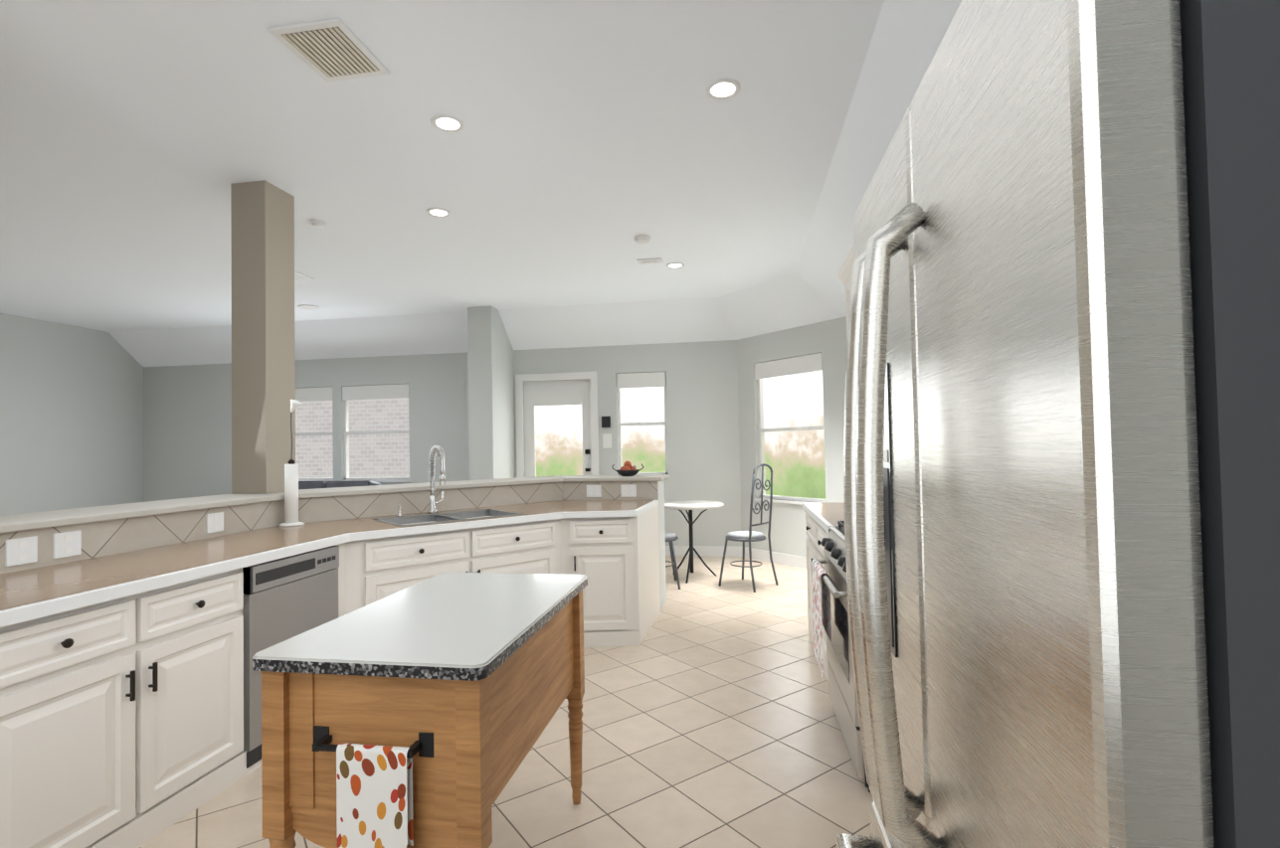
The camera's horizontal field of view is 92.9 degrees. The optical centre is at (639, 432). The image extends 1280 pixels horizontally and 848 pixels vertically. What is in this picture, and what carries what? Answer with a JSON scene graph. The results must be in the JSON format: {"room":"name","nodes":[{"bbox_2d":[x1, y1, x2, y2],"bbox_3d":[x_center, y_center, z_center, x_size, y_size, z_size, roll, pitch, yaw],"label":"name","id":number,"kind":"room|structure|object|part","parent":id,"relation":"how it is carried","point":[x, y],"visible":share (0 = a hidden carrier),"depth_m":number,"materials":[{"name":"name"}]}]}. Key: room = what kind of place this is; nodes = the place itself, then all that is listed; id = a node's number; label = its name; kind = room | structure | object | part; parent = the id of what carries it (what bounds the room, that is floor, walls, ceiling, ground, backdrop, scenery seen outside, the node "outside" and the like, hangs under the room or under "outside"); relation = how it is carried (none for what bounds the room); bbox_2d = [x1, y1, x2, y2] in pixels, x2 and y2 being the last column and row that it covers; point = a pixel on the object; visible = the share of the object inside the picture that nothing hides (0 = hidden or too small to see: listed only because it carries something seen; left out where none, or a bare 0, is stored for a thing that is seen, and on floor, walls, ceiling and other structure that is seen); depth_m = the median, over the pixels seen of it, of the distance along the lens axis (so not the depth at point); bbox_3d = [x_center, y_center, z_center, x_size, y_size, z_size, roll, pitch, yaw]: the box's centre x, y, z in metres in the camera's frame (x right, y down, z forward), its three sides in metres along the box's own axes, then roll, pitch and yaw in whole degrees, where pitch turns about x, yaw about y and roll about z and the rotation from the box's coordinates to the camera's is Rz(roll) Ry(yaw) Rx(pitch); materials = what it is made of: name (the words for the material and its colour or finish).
{"room":"kitchen","nodes":[
{"label":"kitchen","id":0,"kind":"room"},
{"bbox_2d":[0,313,143,515],"bbox_3d":[-7.978,0.064,4.109,0.150,3.050,9.420,-1,-1,9],"label":"wall","id":1,"kind":"structure","parent":0,"point":[71,417],"depth_m":7.74,"materials":[{"name":"white paint"}]},
{"bbox_2d":[0,180,668,611],"bbox_3d":[-1.363,-0.076,3.399,2.530,3.049,4.405,-1,-1,9],"label":"wall","id":2,"kind":"structure","parent":0,"point":[263,331],"depth_m":3.79,"materials":[{"name":"white paint"}]},
{"bbox_2d":[611,461,643,476],"bbox_3d":[-0.103,0.301,5.169,0.279,0.129,0.210,-1,-1,9],"label":"fruit bowl","id":3,"kind":"object","parent":2,"relation":"on","point":[628,469],"visible":0.96,"depth_m":5.12,"materials":[{"name":"grey metal"}]},
{"bbox_2d":[143,340,741,547],"bbox_3d":[-2.957,0.276,8.121,8.460,2.630,0.175,-1,-1,9],"label":"wall","id":4,"kind":"structure","parent":0,"point":[187,431],"depth_m":7.87,"materials":[{"name":"white paint"}]},
{"bbox_2d":[665,546,806,568],"bbox_3d":[-2.636,1.488,6.536,9.550,0.120,2.850,-1,-1,9],"label":"baseboard","id":5,"kind":"structure","parent":4,"relation":"attached to","point":[778,558],"depth_m":7.32,"materials":[{"name":"white"}]},
{"bbox_2d":[0,0,960,366],"bbox_3d":[-3.155,-1.418,3.438,10.250,0.540,10.250,-1,-1,9],"label":"ceiling","id":6,"kind":"structure","parent":0,"point":[559,171],"depth_m":3.58,"materials":[{"name":"white paint"}]},
{"bbox_2d":[268,17,389,82],"bbox_3d":[-1.284,-1.606,2.541,0.320,0.034,0.359,-1,-1,9],"label":"air vent","id":7,"kind":"object","parent":6,"relation":"in","point":[332,50],"depth_m":2.56,"materials":[{"name":"white metal"}]},
{"bbox_2d":[430,114,464,133],"bbox_3d":[-0.982,-1.598,3.110,0.167,0.034,0.174,-1,-1,9],"label":"recessed light","id":8,"kind":"object","parent":6,"relation":"in","point":[443,122],"depth_m":3.16,"materials":[{"name":"white"}]},
{"bbox_2d":[705,78,740,100],"bbox_3d":[0.389,-1.630,2.858,0.163,0.034,0.173,-1,-1,9],"label":"recessed light","id":9,"kind":"object","parent":6,"relation":"in","point":[721,89],"depth_m":2.90,"materials":[{"name":"white"}]},
{"bbox_2d":[139,555,873,847],"bbox_3d":[-3.100,1.531,3.368,10.250,0.100,10.250,-1,-1,9],"label":"floor","id":10,"kind":"structure","parent":0,"point":[709,719],"depth_m":2.67,"materials":[{"name":"tile"}]},
{"bbox_2d":[0,497,660,847],"bbox_3d":[-1.179,0.982,3.124,2.056,0.915,3.966,-1,-1,9],"label":"base cabinet","id":11,"kind":"object","parent":10,"relation":"on","point":[129,700],"depth_m":2.34,"materials":[{"name":"white wood"}]},
{"bbox_2d":[0,499,658,681],"bbox_3d":[-1.187,0.544,3.135,2.056,0.041,3.966,-1,-1,9],"label":"countertop","id":12,"kind":"structure","parent":11,"relation":"on","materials":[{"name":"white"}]},
{"bbox_2d":[278,399,304,527],"bbox_3d":[-2.084,0.175,3.635,0.132,0.753,0.132,-1,-1,9],"label":"paper towel holder","id":13,"kind":"object","parent":12,"relation":"on","point":[290,493],"visible":1,"depth_m":3.60,"materials":[{"name":"white paper"}]},
{"bbox_2d":[371,508,525,558],"bbox_3d":[-1.225,0.637,3.928,0.902,0.194,0.940,-1,-1,9],"label":"sink","id":14,"kind":"object","parent":12,"relation":"in","point":[458,533],"depth_m":3.73,"materials":[{"name":"grey metal"}]},
{"bbox_2d":[298,480,380,489],"bbox_3d":[-4.310,1.110,7.664,2.400,0.992,0.940,-1,-1,9],"label":"sofa","id":15,"kind":"object","parent":10,"relation":"on","point":[317,484],"visible":0.04,"depth_m":7.67,"materials":[{"name":"leather"}]},
{"bbox_2d":[252,572,587,847],"bbox_3d":[-0.571,0.974,1.914,0.610,0.850,1.007,-1,-1,9],"label":"kitchen island","id":16,"kind":"object","parent":10,"relation":"on","point":[421,715],"visible":1,"depth_m":1.50,"materials":[{"name":"brown wood"}]},
{"bbox_2d":[467,306,515,480],"bbox_3d":[-1.824,0.031,7.523,0.300,3.049,0.699,-1,-1,9],"label":"wall","id":17,"kind":"structure","parent":10,"relation":"on","point":[490,403],"depth_m":7.21,"materials":[{"name":"white paint"}]},
{"bbox_2d":[633,465,680,589],"bbox_3d":[0.154,0.897,5.911,0.425,1.173,0.401,-1,-1,-2],"label":"bistro chair","id":18,"kind":"object","parent":10,"relation":"on","point":[670,537],"visible":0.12,"depth_m":5.78,"materials":[{"name":"grey metal"}]},
{"bbox_2d":[664,500,724,583],"bbox_3d":[0.522,1.104,6.226,0.680,0.766,0.680,-1,-1,9],"label":"bistro table","id":19,"kind":"object","parent":10,"relation":"on","point":[688,505],"visible":0.9,"depth_m":6.20,"materials":[{"name":"white metal"}]},
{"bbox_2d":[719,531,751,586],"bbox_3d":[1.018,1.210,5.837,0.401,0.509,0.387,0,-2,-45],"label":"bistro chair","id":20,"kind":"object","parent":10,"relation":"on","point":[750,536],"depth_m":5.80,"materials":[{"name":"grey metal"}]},
{"bbox_2d":[743,463,778,592],"bbox_3d":[1.149,0.873,5.713,0.401,1.173,0.087,0,-2,-45],"label":"bistro chair","id":21,"kind":"object","parent":10,"relation":"on","point":[755,536],"depth_m":5.71,"materials":[{"name":"grey metal"}]},
{"bbox_2d":[804,510,828,681],"bbox_3d":[1.414,0.968,3.737,0.625,0.875,1.310,-1,-1,9],"label":"base cabinet","id":22,"kind":"object","parent":10,"relation":"on","point":[815,550],"depth_m":4.05,"materials":[{"name":"white wood"}]},
{"bbox_2d":[802,502,844,534],"bbox_3d":[1.398,0.511,3.749,0.640,0.040,1.310,-1,-1,9],"label":"countertop","id":23,"kind":"structure","parent":22,"relation":"on","point":[827,514],"depth_m":3.80,"materials":[{"name":"beige stone"}]},
{"bbox_2d":[811,521,870,792],"bbox_3d":[1.177,0.710,2.694,0.735,1.350,0.815,-1,-1,9],"label":"range","id":24,"kind":"object","parent":10,"relation":"on","point":[830,603],"visible":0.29,"depth_m":2.73,"materials":[{"name":"silver metal"}]},
{"bbox_2d":[835,0,1279,847],"bbox_3d":[0.751,0.420,0.762,0.921,1.828,0.840,-1,-1,9],"label":"fridge","id":25,"kind":"object","parent":10,"relation":"on","point":[1062,467],"visible":1,"depth_m":0.44,"materials":[{"name":"grey metal"}]},
{"bbox_3d":[0.341,0.257,0.833,0.096,1.108,0.770,-1,-1,9],"label":"handle","id":26,"kind":"part","parent":25,"relation":"part of","materials":[{"name":"silver metal"}]},
{"bbox_2d":[736,316,846,557],"bbox_3d":[1.707,0.157,6.791,0.175,2.630,1.542,0,-2,-36],"label":"wall","id":27,"kind":"structure","parent":0,"point":[816,347],"depth_m":6.79,"materials":[{"name":"white paint"}]},
{"label":"outside","id":28,"kind":"structure","parent":0,"visible":0},
{"bbox_2d":[295,370,825,499],"bbox_3d":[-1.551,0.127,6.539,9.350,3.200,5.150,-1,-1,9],"label":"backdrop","id":29,"kind":"structure","parent":28,"point":[795,460],"depth_m":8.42,"materials":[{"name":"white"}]},
{"bbox_3d":[1.494,0.047,1.995,0.175,2.630,8.360,-1,-1,9],"label":"wall","id":30,"kind":"structure","parent":0,"visible":0},
{"bbox_2d":[841,245,854,347],"bbox_3d":[1.505,-0.580,3.643,0.344,1.100,1.050,-1,-1,9],"label":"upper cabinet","id":31,"kind":"object","parent":30,"relation":"attached to","point":[844,274],"depth_m":4.07,"materials":[{"name":"white"}]}
]}

